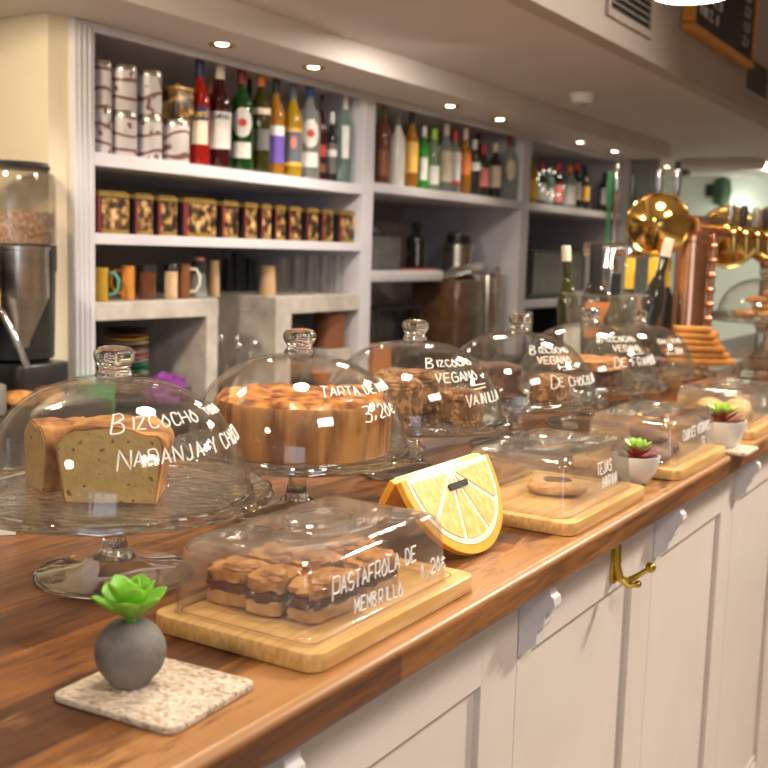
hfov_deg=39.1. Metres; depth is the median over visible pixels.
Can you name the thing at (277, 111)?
bottle
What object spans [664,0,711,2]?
diffuser
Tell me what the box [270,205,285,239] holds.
caddy
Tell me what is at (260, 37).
soffit
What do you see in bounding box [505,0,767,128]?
bulkhead
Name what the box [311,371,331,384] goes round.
fruit bowl
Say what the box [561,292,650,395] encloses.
ice bucket
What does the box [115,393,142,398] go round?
saucer
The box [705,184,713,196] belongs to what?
wall speaker
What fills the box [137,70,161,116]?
tin
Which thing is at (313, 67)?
recessed light
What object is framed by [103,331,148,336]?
saucer
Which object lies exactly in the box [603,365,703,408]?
cake stand
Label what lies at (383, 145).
bottle
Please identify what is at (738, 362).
glass shelf
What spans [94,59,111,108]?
tin
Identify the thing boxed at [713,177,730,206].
wall lamp
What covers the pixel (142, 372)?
saucer
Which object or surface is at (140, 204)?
caddy
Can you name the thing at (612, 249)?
beer font
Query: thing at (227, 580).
pastry square
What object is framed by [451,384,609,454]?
cake stand
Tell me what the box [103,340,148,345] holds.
saucer
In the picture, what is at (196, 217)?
caddy
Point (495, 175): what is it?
bottle
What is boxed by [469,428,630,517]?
cover
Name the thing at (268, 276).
paper cup
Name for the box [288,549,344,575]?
pastry square
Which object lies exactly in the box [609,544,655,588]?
coat hook
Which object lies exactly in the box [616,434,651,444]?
roll
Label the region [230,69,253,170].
bottle
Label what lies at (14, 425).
countertop
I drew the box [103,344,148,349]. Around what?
saucer
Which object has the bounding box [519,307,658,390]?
glass dome
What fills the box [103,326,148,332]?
saucer
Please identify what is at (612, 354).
cookie
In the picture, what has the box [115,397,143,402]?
saucer
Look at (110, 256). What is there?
wall
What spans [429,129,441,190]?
bottle
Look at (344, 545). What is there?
pastry square
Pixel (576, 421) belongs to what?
cake stand
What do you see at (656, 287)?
bottle
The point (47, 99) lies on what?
shelving
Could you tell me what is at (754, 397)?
succulent
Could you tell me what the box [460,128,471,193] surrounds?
bottle
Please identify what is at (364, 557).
pastry square
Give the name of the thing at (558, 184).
bottle
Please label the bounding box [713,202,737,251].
tap
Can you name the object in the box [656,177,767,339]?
wall
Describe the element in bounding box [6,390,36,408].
muffin
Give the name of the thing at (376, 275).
shelf
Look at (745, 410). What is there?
bun
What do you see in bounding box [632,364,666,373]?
cookie
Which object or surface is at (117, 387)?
saucer
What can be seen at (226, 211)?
caddy
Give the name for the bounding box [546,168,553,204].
bottle
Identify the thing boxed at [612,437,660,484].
succulent
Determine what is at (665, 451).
roll
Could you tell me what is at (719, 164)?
ceiling
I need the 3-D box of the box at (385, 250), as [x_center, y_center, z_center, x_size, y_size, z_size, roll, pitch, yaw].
[-0.081,-0.546,4.496,0.100,0.140,0.420,6,8,31]
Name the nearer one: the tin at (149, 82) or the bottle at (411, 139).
the tin at (149, 82)
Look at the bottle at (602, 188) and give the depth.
6.32 m
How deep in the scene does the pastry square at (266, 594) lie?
1.03 m
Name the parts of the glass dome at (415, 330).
knob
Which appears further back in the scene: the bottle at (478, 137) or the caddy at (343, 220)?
the bottle at (478, 137)
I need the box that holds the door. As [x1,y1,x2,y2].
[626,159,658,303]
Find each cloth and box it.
[140,371,186,405]
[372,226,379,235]
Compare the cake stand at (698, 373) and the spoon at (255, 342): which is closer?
the cake stand at (698, 373)
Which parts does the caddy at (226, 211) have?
lid, picture panel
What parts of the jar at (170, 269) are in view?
lid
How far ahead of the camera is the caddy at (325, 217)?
3.93 m
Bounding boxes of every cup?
[178,264,200,297]
[208,260,219,296]
[222,258,234,290]
[232,253,245,290]
[245,257,255,290]
[259,266,275,294]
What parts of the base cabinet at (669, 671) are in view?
bead moulding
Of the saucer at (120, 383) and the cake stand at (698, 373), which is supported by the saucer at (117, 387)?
the saucer at (120, 383)
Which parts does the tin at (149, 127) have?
lid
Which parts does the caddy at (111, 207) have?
lid, picture panel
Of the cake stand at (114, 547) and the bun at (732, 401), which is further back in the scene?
the bun at (732, 401)
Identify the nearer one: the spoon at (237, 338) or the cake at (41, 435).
the cake at (41, 435)
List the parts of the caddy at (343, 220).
lid, picture panel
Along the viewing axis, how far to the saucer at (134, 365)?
3.30 m
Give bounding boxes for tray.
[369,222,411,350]
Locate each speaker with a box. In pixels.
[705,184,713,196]
[742,56,767,105]
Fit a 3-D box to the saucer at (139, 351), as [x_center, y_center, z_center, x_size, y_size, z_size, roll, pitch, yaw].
[-0.785,-0.098,3.285,0.138,0.011,0.138,6,8,31]
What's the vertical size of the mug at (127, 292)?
0.100 m
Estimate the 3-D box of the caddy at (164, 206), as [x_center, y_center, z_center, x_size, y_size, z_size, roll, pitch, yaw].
[-0.689,-0.508,3.256,0.106,0.119,0.078,6,8,31]
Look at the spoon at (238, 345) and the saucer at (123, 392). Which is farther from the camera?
the spoon at (238, 345)
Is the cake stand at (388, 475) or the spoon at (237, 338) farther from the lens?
the spoon at (237, 338)
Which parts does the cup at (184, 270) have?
handle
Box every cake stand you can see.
[0,458,273,599]
[171,427,425,529]
[363,407,517,481]
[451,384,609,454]
[521,370,669,430]
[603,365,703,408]
[712,310,767,377]
[751,351,767,359]
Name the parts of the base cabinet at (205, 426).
door, door, door, door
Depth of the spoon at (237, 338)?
3.76 m
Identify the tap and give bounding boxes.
[655,169,682,196]
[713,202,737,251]
[731,205,749,252]
[743,207,761,252]
[755,210,767,253]
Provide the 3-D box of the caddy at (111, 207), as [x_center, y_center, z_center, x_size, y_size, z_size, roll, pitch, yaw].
[-0.804,-0.488,3.070,0.106,0.119,0.118,6,8,31]
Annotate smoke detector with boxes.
[570,92,596,105]
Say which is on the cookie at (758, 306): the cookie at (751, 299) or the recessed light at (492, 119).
the cookie at (751, 299)
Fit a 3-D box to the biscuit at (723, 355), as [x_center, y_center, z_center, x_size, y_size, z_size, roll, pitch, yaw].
[0.867,-0.083,2.996,0.175,0.014,0.052,3,7,10]
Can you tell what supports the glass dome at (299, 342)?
on the cake stand at (296, 492)
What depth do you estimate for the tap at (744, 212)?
3.48 m
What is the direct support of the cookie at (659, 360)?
on the cookie at (648, 369)
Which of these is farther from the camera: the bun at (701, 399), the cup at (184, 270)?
the cup at (184, 270)
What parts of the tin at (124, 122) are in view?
lid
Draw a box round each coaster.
[55,657,252,734]
[725,444,757,455]
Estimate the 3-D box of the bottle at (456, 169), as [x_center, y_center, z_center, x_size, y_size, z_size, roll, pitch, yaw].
[0.312,-0.976,4.759,0.060,0.271,0.060,6,8,31]
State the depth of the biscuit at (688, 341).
2.97 m
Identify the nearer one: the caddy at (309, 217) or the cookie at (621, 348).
the cookie at (621, 348)
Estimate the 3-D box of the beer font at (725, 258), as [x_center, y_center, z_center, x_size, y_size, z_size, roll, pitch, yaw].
[1.358,-0.387,4.104,0.343,0.575,0.120,2,7,-1]
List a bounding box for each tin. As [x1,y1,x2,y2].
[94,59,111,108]
[95,107,111,153]
[112,64,137,111]
[112,110,137,156]
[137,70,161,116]
[137,115,161,159]
[162,119,189,162]
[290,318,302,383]
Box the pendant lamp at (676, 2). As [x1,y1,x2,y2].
[655,0,721,4]
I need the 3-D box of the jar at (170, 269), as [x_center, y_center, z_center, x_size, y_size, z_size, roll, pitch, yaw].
[-0.658,-0.318,3.338,0.043,0.108,0.043,6,8,31]
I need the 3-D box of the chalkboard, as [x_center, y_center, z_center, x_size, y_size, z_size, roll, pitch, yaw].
[1.347,-1.642,4.250,0.045,0.640,0.926,6,8,31]
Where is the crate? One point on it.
(308, 364)
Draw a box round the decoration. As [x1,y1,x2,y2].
[373,453,502,555]
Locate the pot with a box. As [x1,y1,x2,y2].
[224,364,250,387]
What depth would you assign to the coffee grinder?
2.66 m
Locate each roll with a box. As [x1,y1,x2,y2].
[610,439,628,451]
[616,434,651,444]
[629,425,668,443]
[647,443,672,461]
[652,438,679,453]
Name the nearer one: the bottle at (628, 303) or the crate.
the bottle at (628, 303)
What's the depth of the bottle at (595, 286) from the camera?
2.92 m
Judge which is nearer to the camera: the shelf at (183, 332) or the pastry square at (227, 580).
the pastry square at (227, 580)
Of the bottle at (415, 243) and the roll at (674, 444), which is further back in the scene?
the bottle at (415, 243)
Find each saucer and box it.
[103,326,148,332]
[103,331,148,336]
[103,335,148,341]
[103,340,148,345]
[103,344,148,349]
[115,379,146,385]
[115,383,145,389]
[115,388,143,394]
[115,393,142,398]
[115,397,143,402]
[115,401,145,407]
[130,362,148,367]
[130,366,148,371]
[133,357,148,362]
[133,370,148,375]
[134,349,148,353]
[135,353,148,358]
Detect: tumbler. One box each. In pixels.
[277,257,289,295]
[305,256,317,294]
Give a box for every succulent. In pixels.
[91,574,166,689]
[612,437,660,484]
[695,401,746,447]
[731,389,762,411]
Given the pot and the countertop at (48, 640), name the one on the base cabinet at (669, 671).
the countertop at (48, 640)
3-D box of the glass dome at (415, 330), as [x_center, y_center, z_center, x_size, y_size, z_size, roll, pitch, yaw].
[0.050,-0.026,1.789,0.306,0.163,0.306,-3,8,-33]
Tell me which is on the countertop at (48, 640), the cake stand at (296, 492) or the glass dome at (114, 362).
the cake stand at (296, 492)
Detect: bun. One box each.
[696,397,717,404]
[696,399,722,415]
[726,399,752,409]
[730,404,753,423]
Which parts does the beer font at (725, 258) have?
medallion arm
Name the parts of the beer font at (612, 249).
spout, tap handle, spout, tap handle, spout, tap handle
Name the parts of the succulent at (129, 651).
pot, stem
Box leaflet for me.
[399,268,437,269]
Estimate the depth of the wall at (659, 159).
7.04 m
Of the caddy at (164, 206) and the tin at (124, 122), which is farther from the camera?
the caddy at (164, 206)
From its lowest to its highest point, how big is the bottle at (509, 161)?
0.313 m
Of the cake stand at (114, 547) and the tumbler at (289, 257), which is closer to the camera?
the cake stand at (114, 547)
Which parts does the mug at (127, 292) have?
handle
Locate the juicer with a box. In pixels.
[409,232,503,360]
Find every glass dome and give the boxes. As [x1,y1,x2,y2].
[0,345,253,526]
[183,328,409,468]
[330,319,504,431]
[445,313,596,408]
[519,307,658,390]
[583,310,694,376]
[716,268,767,315]
[757,337,767,355]
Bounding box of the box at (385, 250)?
[371,236,400,269]
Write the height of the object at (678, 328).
0.014 m
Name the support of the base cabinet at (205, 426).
on the floor
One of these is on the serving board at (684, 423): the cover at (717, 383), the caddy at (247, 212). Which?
the cover at (717, 383)
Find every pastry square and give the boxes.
[206,555,268,607]
[244,564,302,616]
[245,542,306,564]
[285,567,360,623]
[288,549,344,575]
[324,534,376,556]
[340,547,398,600]
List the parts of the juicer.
tank, arm, lever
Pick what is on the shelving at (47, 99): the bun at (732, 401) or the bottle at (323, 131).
the bottle at (323, 131)
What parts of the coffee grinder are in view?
hopper lid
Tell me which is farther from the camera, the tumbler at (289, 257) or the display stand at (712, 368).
the tumbler at (289, 257)
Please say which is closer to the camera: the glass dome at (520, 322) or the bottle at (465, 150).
the glass dome at (520, 322)
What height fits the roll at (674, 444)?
0.026 m
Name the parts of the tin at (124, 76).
lid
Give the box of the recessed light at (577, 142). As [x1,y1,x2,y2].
[572,141,587,143]
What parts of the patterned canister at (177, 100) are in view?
lid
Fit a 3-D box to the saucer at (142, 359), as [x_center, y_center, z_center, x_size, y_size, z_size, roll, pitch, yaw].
[-0.786,-0.071,3.288,0.138,0.011,0.138,6,8,31]
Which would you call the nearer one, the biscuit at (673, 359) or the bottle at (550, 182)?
the biscuit at (673, 359)
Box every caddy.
[95,190,128,233]
[128,193,152,234]
[152,195,176,235]
[176,197,216,237]
[213,200,238,237]
[238,202,257,238]
[256,203,271,239]
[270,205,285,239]
[284,206,301,240]
[300,207,318,240]
[316,209,332,241]
[332,210,354,242]
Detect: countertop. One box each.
[0,333,767,767]
[0,394,111,467]
[115,343,557,428]
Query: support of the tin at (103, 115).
on the shelving at (47, 99)
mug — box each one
[95,267,119,300]
[109,266,134,299]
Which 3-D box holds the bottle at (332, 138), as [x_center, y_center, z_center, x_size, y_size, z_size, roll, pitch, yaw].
[-0.191,-0.867,3.953,0.046,0.252,0.046,6,8,31]
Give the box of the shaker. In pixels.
[190,258,206,297]
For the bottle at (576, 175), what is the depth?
5.95 m
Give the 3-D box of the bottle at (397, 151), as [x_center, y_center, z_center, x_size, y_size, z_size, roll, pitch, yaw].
[0.055,-0.942,4.345,0.062,0.290,0.062,6,8,31]
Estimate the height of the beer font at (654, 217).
0.637 m
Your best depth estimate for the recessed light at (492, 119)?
4.70 m
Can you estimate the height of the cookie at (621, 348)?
0.021 m
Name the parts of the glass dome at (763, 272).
knob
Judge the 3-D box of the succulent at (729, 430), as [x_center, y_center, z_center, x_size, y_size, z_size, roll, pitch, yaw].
[0.663,0.082,2.126,0.098,0.093,0.098,-5,10,-43]
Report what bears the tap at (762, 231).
on the beer font at (654, 217)
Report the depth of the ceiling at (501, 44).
3.76 m
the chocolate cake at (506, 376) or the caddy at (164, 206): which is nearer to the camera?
the chocolate cake at (506, 376)
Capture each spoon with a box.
[218,335,228,365]
[234,335,239,366]
[236,342,241,365]
[248,339,258,365]
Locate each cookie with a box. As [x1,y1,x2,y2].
[526,476,587,495]
[603,353,632,362]
[615,346,649,355]
[631,355,666,364]
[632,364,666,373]
[734,309,756,315]
[745,296,766,302]
[752,303,767,309]
[758,311,767,316]
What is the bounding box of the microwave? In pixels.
[524,248,589,308]
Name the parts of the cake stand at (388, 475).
stem, plate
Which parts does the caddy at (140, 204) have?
lid, picture panel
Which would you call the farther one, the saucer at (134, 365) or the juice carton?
the juice carton
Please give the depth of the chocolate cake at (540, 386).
2.04 m
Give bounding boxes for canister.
[162,83,193,121]
[313,311,344,348]
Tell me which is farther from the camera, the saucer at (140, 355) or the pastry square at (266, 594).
the saucer at (140, 355)
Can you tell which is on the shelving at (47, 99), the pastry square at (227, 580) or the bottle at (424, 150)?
the bottle at (424, 150)
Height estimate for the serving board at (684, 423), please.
0.018 m
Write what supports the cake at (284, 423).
on the cake stand at (296, 492)
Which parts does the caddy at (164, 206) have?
lid, picture panel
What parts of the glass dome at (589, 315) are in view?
knob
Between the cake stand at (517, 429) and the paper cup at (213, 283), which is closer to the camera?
the cake stand at (517, 429)
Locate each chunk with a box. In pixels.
[361,375,423,424]
[373,366,451,415]
[438,387,483,425]
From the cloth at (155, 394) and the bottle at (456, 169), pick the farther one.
the bottle at (456, 169)
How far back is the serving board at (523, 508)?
1.54 m
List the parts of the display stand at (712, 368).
leg, leg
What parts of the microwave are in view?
door, control panel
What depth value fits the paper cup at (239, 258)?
4.02 m
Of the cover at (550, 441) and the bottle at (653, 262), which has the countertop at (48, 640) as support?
the bottle at (653, 262)
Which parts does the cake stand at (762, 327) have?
plate, stem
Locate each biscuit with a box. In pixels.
[659,341,721,347]
[663,349,729,358]
[665,356,734,364]
[668,344,724,351]
[669,338,718,345]
[672,330,718,337]
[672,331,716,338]
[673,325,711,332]
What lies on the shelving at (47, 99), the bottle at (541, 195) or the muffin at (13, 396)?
the bottle at (541, 195)
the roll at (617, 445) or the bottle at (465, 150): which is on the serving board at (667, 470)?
the roll at (617, 445)
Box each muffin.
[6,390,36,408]
[34,386,63,404]
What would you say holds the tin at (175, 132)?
on the shelving at (47, 99)
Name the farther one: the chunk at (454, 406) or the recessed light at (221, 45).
the recessed light at (221, 45)
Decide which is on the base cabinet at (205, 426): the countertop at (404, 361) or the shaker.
the countertop at (404, 361)
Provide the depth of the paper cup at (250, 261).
4.09 m
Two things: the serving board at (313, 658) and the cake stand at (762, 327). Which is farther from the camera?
the cake stand at (762, 327)
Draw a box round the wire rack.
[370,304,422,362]
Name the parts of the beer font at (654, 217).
beaded rod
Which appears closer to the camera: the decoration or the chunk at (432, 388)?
the decoration
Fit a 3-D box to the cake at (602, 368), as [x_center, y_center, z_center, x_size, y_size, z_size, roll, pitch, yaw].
[0.435,-0.033,2.373,0.187,0.058,0.190,6,8,31]
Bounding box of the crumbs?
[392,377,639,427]
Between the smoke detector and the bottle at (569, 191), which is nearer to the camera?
the smoke detector
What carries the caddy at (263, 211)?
on the shelving at (47, 99)
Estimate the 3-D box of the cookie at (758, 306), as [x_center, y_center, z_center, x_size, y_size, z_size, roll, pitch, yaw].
[1.228,-0.252,3.490,0.068,0.024,0.063,6,8,31]
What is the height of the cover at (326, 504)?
0.081 m
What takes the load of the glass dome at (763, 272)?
on the cake stand at (762, 327)
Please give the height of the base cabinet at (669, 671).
1.009 m
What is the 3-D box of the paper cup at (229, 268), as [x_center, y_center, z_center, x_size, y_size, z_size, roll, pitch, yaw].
[-0.574,-0.405,4.001,0.048,0.122,0.048,6,8,31]
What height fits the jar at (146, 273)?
0.105 m
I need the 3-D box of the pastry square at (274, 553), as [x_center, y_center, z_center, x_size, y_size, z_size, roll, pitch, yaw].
[-0.111,0.188,1.125,0.061,0.044,0.065,5,8,26]
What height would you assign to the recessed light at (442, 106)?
0.004 m
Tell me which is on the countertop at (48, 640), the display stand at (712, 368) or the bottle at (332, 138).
the display stand at (712, 368)
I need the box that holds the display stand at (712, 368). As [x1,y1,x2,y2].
[655,358,744,397]
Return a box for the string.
[537,170,560,195]
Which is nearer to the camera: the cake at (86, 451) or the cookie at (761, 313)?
the cake at (86, 451)
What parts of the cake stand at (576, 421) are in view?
stem, plate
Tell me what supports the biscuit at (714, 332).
on the biscuit
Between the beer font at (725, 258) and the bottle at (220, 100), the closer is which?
the bottle at (220, 100)
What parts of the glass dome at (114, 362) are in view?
knob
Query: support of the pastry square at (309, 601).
on the serving board at (313, 658)
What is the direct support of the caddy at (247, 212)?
on the shelving at (47, 99)
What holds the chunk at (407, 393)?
on the cake stand at (388, 475)
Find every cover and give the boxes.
[174,496,445,646]
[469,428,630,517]
[584,399,714,465]
[672,377,767,428]
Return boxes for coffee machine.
[0,307,30,415]
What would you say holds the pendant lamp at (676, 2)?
hanging from the ceiling
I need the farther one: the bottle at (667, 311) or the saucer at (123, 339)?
the bottle at (667, 311)
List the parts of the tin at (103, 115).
lid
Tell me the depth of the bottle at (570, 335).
2.92 m
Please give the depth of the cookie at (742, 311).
3.47 m
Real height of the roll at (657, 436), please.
0.026 m
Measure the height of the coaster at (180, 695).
0.006 m
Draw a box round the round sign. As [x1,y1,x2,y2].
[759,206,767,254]
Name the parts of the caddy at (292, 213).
lid, picture panel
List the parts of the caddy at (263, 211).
lid, picture panel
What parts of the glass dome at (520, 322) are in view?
knob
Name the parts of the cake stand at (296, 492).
stem, plate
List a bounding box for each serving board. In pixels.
[156,547,471,672]
[498,470,643,535]
[572,440,724,480]
[662,412,767,439]
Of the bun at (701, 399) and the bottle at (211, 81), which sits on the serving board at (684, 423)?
the bun at (701, 399)
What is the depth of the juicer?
5.04 m
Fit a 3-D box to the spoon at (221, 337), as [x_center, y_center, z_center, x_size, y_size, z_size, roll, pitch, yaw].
[-0.533,-0.074,3.678,0.020,0.191,0.078,9,10,44]
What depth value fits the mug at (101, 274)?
3.08 m
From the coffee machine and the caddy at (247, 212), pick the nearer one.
the coffee machine
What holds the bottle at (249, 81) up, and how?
on the shelving at (47, 99)
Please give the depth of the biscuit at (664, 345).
3.05 m
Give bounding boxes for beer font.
[583,163,644,301]
[626,169,767,380]
[705,205,767,359]
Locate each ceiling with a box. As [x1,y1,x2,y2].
[232,0,767,177]
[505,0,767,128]
[675,158,767,175]
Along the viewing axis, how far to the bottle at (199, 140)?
3.32 m
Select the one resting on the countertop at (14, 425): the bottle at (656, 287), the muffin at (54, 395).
the muffin at (54, 395)
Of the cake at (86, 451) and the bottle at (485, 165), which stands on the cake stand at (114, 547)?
the cake at (86, 451)
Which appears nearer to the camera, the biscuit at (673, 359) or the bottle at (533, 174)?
the biscuit at (673, 359)
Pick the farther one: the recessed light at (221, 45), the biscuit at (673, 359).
the recessed light at (221, 45)
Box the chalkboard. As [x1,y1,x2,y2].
[681,0,757,68]
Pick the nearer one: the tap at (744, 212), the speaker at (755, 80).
the tap at (744, 212)
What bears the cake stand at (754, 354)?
on the countertop at (48, 640)
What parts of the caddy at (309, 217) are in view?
lid, picture panel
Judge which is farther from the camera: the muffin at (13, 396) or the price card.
the muffin at (13, 396)
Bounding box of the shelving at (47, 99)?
[0,12,631,393]
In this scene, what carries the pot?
on the countertop at (404, 361)
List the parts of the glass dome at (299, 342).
knob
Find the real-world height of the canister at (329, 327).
0.158 m
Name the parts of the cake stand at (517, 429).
stem, plate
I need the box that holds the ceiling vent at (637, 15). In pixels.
[605,0,654,39]
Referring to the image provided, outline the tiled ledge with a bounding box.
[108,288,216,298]
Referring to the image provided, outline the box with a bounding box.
[75,375,114,413]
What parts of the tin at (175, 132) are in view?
lid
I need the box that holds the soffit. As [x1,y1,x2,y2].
[0,0,670,160]
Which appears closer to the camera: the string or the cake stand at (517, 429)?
the cake stand at (517, 429)
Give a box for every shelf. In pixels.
[95,292,218,402]
[135,286,358,386]
[371,270,442,281]
[524,296,580,308]
[661,358,744,370]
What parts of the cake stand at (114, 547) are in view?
stem, plate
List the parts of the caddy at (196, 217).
lid, picture panel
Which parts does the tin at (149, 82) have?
lid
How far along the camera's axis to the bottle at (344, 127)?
4.00 m
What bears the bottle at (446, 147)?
on the shelving at (47, 99)
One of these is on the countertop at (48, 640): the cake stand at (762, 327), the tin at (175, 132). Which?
the cake stand at (762, 327)
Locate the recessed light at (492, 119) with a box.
[491,118,508,120]
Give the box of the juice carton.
[368,343,390,374]
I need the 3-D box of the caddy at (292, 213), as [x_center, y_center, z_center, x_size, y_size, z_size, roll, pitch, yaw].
[-0.352,-0.565,3.798,0.106,0.119,0.064,6,8,31]
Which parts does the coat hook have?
plate, short arm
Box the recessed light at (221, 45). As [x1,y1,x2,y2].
[208,42,235,47]
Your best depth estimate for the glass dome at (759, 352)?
3.18 m
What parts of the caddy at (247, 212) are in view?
lid, picture panel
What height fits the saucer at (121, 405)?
0.011 m
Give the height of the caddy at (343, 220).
0.119 m
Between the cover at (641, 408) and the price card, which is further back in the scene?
the cover at (641, 408)
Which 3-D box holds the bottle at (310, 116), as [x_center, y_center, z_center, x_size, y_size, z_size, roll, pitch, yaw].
[-0.264,-0.899,3.828,0.080,0.342,0.080,6,8,31]
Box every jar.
[138,264,155,299]
[164,263,177,298]
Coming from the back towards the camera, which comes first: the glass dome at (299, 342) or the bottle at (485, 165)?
the bottle at (485, 165)
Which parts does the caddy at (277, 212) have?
lid, picture panel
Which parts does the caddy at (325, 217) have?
lid, picture panel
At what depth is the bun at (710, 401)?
2.36 m
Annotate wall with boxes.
[95,131,401,288]
[563,159,660,257]
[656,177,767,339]
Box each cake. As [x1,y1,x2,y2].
[24,416,91,492]
[55,413,174,503]
[214,382,391,464]
[467,361,521,399]
[530,372,570,401]
[534,353,629,386]
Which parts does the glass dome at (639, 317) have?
knob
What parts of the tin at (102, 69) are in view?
lid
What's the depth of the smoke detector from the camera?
4.42 m
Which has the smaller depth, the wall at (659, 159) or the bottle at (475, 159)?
the bottle at (475, 159)
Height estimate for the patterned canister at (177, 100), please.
0.112 m
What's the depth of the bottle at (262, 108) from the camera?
3.57 m
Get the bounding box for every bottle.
[189,59,209,165]
[207,77,214,95]
[209,63,230,167]
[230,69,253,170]
[246,78,251,100]
[252,74,270,172]
[270,78,284,174]
[284,83,302,176]
[301,86,320,178]
[319,95,326,179]
[326,112,337,181]
[337,95,351,182]
[375,104,390,183]
[389,113,405,185]
[404,111,418,187]
[405,222,425,268]
[417,126,429,188]
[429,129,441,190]
[440,124,452,191]
[451,131,461,192]
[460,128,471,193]
[470,140,480,195]
[476,133,480,156]
[479,145,489,196]
[488,143,501,197]
[501,135,517,199]
[529,155,537,202]
[536,163,546,203]
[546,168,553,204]
[553,163,563,205]
[557,245,580,353]
[563,166,576,207]
[573,163,581,208]
[579,243,609,355]
[580,165,589,209]
[598,172,607,211]
[601,272,624,355]
[619,258,638,345]
[625,238,673,384]
[647,258,662,355]
[660,258,672,357]
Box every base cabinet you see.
[0,364,540,490]
[266,451,767,767]
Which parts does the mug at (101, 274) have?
handle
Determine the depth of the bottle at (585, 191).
6.05 m
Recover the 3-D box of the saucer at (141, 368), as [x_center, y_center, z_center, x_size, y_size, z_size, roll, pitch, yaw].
[-0.786,-0.044,3.292,0.138,0.011,0.138,6,8,31]
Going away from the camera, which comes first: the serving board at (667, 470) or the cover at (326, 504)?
the cover at (326, 504)
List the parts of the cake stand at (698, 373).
stem, plate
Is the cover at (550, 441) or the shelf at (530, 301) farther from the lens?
the shelf at (530, 301)
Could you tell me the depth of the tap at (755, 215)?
3.62 m
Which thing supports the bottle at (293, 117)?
on the shelving at (47, 99)
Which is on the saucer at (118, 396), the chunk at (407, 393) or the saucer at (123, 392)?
the saucer at (123, 392)
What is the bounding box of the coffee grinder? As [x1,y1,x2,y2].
[0,160,68,395]
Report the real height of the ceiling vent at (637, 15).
0.210 m
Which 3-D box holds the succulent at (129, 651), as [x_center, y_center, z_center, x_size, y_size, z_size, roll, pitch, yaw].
[-0.209,0.204,0.892,0.059,0.090,0.059,4,8,20]
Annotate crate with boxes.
[302,345,350,382]
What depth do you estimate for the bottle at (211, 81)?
3.61 m
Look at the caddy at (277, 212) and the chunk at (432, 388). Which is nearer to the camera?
the chunk at (432, 388)
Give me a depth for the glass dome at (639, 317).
2.62 m
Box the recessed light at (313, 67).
[301,65,325,69]
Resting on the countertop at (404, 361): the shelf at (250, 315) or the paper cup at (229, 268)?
the shelf at (250, 315)
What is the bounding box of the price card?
[0,496,15,534]
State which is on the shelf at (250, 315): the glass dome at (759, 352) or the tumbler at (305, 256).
the tumbler at (305, 256)
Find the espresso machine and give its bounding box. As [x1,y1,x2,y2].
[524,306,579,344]
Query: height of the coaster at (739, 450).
0.006 m
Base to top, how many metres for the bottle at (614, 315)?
0.320 m
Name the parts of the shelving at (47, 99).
panel, shelf, shelf, shelf, shelf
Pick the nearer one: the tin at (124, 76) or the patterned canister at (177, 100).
the tin at (124, 76)
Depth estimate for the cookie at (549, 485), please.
1.58 m
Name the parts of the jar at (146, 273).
lid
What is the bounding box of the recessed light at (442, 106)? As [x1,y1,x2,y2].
[440,105,459,107]
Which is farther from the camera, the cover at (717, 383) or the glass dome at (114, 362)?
the cover at (717, 383)

